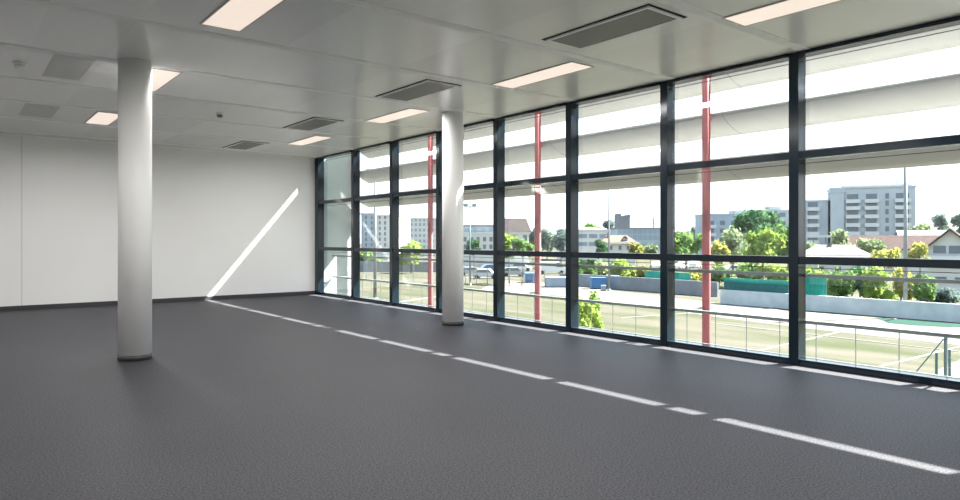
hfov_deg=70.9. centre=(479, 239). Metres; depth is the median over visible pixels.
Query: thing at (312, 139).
recessed light
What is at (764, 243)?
tree
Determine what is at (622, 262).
shrub
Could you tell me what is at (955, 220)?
tree
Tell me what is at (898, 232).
grey roofed hall
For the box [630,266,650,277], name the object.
shrub
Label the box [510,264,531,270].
parked car
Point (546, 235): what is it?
tree
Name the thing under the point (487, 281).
fence
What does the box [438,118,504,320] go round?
window
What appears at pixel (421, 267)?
wall
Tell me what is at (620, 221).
concrete tower
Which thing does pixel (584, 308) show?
bush
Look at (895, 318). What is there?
court line
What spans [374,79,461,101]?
ceiling vent
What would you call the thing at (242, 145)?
ceiling vent
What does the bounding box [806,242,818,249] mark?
tree
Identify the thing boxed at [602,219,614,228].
tree
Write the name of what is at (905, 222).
floodlight pole
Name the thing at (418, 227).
apartment block
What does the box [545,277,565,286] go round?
storage container
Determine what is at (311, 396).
floor
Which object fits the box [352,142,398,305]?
window
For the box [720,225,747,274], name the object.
tree
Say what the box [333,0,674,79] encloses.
trim
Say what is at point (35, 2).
trim
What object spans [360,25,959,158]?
sunshade fin
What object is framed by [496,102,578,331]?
window
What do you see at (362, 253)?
tree
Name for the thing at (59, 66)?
ceiling panel
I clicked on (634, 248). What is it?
tree
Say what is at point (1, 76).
trim
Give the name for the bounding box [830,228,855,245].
tree
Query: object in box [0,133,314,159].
trim
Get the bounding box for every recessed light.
[84,111,117,124]
[152,68,182,91]
[200,0,284,31]
[287,135,333,145]
[365,108,428,123]
[491,61,593,88]
[722,0,843,26]
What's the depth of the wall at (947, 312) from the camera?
54.13 m
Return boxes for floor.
[0,294,959,499]
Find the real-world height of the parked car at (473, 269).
1.450 m
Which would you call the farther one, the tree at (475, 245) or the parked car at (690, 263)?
the parked car at (690, 263)
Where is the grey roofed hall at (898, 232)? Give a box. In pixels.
[895,230,946,234]
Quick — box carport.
[806,235,831,244]
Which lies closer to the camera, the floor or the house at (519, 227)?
the floor
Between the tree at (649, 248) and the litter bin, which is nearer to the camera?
the litter bin
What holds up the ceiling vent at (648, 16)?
in the ceiling
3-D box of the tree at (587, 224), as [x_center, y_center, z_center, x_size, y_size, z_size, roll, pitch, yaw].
[38.957,-0.317,240.366,9.414,12.654,8.703,0,0,-38]
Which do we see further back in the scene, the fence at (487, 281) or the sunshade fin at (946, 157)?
the fence at (487, 281)
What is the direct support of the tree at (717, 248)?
on the ground at (688, 327)
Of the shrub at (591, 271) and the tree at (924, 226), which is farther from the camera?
the tree at (924, 226)
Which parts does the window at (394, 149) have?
head rail, rail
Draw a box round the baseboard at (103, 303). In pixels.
[0,291,314,310]
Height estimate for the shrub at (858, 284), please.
3.619 m
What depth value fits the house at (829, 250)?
95.82 m
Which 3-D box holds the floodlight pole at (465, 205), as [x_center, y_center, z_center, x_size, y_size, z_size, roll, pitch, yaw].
[-1.306,0.678,87.990,1.660,10.664,0.420,0,0,0]
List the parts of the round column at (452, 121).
skirting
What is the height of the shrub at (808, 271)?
3.864 m
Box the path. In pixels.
[481,280,959,345]
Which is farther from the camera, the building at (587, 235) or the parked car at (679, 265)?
the building at (587, 235)
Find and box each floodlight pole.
[366,169,376,297]
[464,204,475,285]
[607,190,610,290]
[903,168,907,300]
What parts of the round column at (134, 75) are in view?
skirting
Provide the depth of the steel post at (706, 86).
8.21 m
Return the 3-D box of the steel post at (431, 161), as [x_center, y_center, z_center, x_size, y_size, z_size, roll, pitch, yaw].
[-0.933,1.010,12.976,0.151,10.000,0.099,0,0,-38]
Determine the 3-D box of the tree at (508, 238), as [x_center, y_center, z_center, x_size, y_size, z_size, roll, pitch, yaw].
[3.879,2.443,92.213,2.968,7.135,2.874,0,0,-38]
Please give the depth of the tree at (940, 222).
178.77 m
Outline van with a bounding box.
[541,262,565,273]
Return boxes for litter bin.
[601,285,605,290]
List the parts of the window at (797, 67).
head rail, rail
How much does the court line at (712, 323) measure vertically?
0.030 m
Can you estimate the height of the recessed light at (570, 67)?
0.008 m
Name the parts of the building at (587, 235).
pane, pane, pane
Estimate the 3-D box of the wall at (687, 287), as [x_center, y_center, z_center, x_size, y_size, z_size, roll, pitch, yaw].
[17.780,5.235,80.232,0.250,1.550,24.173,0,0,-36]
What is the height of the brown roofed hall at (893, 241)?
6.794 m
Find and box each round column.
[117,58,152,361]
[442,111,463,325]
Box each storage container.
[524,272,534,282]
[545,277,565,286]
[590,277,605,288]
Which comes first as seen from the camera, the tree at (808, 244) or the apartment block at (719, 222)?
the tree at (808, 244)
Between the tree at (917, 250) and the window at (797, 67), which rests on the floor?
the window at (797, 67)
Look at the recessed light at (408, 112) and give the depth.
9.76 m
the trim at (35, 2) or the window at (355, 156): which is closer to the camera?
the trim at (35, 2)
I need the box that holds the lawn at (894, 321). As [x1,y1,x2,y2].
[877,318,959,326]
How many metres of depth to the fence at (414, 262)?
95.42 m
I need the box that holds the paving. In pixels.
[938,360,959,377]
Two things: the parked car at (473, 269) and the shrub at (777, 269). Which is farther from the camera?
the parked car at (473, 269)
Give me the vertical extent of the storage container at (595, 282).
1.400 m
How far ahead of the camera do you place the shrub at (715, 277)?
86.48 m
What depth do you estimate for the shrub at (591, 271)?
96.75 m
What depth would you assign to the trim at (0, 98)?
10.17 m
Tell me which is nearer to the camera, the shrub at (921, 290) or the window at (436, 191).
the window at (436, 191)
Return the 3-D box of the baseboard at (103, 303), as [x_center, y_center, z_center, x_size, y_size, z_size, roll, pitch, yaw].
[-7.809,1.173,11.627,10.600,0.075,0.015,0,0,-38]
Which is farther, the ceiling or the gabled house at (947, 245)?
the gabled house at (947, 245)
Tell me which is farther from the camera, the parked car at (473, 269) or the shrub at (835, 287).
the parked car at (473, 269)
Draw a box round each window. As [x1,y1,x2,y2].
[315,150,359,299]
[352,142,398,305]
[391,131,441,312]
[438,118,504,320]
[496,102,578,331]
[570,81,674,345]
[666,52,805,365]
[797,15,959,388]
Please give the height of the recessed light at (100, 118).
0.008 m
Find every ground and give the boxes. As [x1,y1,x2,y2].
[360,244,959,373]
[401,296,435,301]
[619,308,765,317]
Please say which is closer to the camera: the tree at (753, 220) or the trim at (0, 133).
the trim at (0, 133)
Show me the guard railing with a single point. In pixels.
(924, 280)
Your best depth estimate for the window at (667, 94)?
7.70 m
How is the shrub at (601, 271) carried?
on the ground at (688, 327)
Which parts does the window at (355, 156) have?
head rail, rail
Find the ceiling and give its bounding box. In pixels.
[0,0,959,157]
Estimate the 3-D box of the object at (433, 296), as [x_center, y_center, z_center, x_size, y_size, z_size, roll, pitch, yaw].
[-5.974,5.995,68.253,0.400,0.030,7.694,0,0,27]
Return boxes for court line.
[712,323,959,351]
[760,318,898,350]
[878,346,959,366]
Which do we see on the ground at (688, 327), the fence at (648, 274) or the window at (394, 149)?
the fence at (648, 274)
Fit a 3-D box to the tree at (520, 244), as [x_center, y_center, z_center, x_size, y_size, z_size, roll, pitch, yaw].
[5.705,2.896,89.960,2.987,6.228,2.656,0,0,-38]
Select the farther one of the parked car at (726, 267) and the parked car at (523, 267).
the parked car at (523, 267)
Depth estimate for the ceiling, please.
6.59 m
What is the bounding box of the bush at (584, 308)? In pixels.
[579,291,603,328]
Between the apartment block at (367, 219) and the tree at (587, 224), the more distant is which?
the tree at (587, 224)
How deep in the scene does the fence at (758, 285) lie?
61.05 m
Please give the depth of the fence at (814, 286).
57.29 m
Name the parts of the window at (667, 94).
head rail, rail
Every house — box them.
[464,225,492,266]
[505,218,531,270]
[600,233,637,265]
[806,243,870,272]
[925,228,959,294]
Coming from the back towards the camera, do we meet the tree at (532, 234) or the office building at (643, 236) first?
the office building at (643, 236)
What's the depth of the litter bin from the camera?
78.67 m
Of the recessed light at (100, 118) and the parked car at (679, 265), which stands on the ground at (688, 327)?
the parked car at (679, 265)
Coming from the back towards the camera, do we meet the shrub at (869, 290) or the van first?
the van
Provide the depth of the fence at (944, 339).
21.16 m
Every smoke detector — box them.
[12,61,26,69]
[216,113,223,117]
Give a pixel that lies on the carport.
(807, 236)
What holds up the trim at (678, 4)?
attached to the ceiling
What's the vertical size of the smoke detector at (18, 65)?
0.062 m
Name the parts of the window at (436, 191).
head rail, rail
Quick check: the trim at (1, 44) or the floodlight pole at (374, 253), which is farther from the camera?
the floodlight pole at (374, 253)
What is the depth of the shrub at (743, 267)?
92.28 m
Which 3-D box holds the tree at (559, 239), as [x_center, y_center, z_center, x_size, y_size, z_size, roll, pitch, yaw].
[16.717,1.521,139.894,5.039,8.978,4.968,0,0,-38]
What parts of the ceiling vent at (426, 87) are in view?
perforated panel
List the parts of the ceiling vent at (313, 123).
perforated panel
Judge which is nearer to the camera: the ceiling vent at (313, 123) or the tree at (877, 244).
the ceiling vent at (313, 123)
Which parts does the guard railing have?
rail, rail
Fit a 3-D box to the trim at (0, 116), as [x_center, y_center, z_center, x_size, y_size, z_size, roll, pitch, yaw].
[-6.660,-1.803,10.161,10.580,0.014,0.110,0,0,-38]
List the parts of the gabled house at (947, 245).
pane, pane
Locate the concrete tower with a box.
[614,213,629,227]
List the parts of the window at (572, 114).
head rail, rail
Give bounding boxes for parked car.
[464,267,475,275]
[472,269,492,278]
[480,264,492,269]
[505,267,524,275]
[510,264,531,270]
[650,261,659,267]
[675,262,688,268]
[688,261,701,267]
[724,266,736,270]
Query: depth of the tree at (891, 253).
86.97 m
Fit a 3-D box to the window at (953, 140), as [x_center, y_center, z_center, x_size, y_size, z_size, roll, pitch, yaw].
[3.566,-0.295,5.909,0.170,3.010,1.500,0,0,-38]
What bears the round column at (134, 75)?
on the floor
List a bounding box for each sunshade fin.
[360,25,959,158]
[360,72,959,183]
[360,133,959,207]
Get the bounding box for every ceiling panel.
[19,103,59,117]
[41,54,95,80]
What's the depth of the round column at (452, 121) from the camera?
9.46 m
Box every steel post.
[428,137,434,305]
[535,114,542,320]
[702,78,711,343]
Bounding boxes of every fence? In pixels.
[360,254,434,281]
[464,268,544,285]
[645,271,690,279]
[724,278,788,293]
[806,277,826,295]
[915,337,959,376]
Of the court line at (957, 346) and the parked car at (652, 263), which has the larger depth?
the parked car at (652, 263)
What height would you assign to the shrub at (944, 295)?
1.940 m
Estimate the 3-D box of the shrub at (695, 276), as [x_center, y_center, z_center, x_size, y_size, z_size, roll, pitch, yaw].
[28.434,5.112,90.370,4.599,2.340,4.888,0,0,-38]
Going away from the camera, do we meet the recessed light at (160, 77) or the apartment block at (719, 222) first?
the recessed light at (160, 77)
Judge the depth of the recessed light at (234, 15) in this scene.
5.35 m
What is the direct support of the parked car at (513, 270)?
on the ground at (688, 327)
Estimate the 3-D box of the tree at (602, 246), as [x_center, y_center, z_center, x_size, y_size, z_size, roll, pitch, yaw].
[17.693,2.906,98.023,2.285,6.208,2.424,0,0,-38]
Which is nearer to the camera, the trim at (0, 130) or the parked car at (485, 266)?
the trim at (0, 130)
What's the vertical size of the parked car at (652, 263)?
1.450 m
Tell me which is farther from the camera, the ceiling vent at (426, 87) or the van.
the van
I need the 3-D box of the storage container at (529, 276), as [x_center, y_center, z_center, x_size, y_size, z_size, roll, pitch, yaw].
[7.046,5.335,94.206,1.560,1.350,2.290,0,0,0]
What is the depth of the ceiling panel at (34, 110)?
9.40 m
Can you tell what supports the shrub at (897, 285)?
on the ground at (688, 327)
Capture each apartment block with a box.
[360,213,410,259]
[410,218,435,255]
[694,206,788,253]
[806,180,916,244]
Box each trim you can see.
[0,42,499,117]
[0,75,440,130]
[0,98,394,140]
[0,116,353,149]
[0,130,321,156]
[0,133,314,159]
[12,0,575,101]
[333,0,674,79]
[655,0,809,50]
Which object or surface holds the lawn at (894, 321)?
on the ground at (688, 327)
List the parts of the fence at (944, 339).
post, post, post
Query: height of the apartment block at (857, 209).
25.758 m
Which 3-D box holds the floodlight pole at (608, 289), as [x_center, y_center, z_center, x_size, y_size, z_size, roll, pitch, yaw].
[14.929,-0.520,77.991,1.660,13.060,0.423,0,0,0]
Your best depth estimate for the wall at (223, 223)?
13.12 m
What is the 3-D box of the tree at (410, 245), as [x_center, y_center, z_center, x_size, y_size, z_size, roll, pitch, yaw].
[-12.352,2.973,120.060,4.806,6.074,5.753,0,0,-38]
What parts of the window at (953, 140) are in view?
head rail, rail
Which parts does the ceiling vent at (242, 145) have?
perforated panel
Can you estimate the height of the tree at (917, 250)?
5.878 m
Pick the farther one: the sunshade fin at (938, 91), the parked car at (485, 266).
the parked car at (485, 266)
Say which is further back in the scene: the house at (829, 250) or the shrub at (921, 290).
the house at (829, 250)
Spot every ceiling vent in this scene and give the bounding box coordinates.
[222,141,267,149]
[282,117,341,130]
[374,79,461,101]
[542,4,686,49]
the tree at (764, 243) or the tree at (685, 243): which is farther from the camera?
the tree at (685, 243)
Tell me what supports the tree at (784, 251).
on the ground at (688, 327)
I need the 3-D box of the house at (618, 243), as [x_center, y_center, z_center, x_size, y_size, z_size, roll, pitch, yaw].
[25.166,2.382,123.978,11.647,7.256,11.682,0,0,-38]
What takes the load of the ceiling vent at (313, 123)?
in the ceiling
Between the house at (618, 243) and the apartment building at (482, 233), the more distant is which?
the apartment building at (482, 233)
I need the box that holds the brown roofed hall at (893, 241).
[846,235,939,273]
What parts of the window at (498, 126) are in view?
head rail, rail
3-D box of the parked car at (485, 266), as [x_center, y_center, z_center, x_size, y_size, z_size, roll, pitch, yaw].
[2.208,5.285,124.000,4.530,1.449,3.104,0,0,-38]
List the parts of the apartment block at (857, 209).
pane, pane, pane, pane, pane, pane, pane, pane, pane, pane, pane, pane, pane, pane, pane, pane, pane, pane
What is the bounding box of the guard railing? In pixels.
[332,255,959,378]
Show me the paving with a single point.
(955, 371)
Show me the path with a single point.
(610, 296)
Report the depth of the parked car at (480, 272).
103.25 m
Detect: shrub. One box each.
[579,258,597,274]
[594,259,617,274]
[607,259,637,276]
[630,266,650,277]
[679,272,701,280]
[711,264,735,285]
[735,263,765,279]
[756,263,788,280]
[806,266,827,274]
[827,267,858,296]
[850,266,871,298]
[858,266,898,299]
[890,267,913,300]
[909,273,937,301]
[922,287,959,303]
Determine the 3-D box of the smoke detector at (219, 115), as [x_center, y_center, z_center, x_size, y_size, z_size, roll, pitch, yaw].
[-3.712,-1.769,9.613,0.106,0.062,0.106,0,0,-38]
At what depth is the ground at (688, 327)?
47.65 m
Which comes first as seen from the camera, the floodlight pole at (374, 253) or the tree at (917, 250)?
the tree at (917, 250)
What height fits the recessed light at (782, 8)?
0.008 m
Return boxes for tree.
[360,252,383,261]
[399,239,423,272]
[465,238,481,255]
[505,232,517,282]
[511,238,534,283]
[529,228,534,250]
[541,228,553,250]
[552,227,565,263]
[582,222,600,227]
[594,239,607,258]
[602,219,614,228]
[628,243,644,252]
[643,243,658,253]
[675,228,701,268]
[689,227,694,239]
[711,239,730,265]
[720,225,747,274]
[730,203,784,263]
[740,226,788,279]
[771,224,788,270]
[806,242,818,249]
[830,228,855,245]
[856,238,887,268]
[870,247,902,269]
[908,221,934,229]
[908,241,930,301]
[930,213,949,229]
[949,213,959,233]
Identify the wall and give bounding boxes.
[0,135,350,306]
[360,262,435,271]
[559,273,718,296]
[720,289,959,322]
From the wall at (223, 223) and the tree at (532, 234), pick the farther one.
the tree at (532, 234)
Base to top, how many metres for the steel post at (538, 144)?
10.000 m
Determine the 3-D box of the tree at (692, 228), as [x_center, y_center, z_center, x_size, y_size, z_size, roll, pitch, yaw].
[98.489,-0.928,298.956,14.654,13.877,12.437,0,0,-38]
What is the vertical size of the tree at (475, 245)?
6.333 m

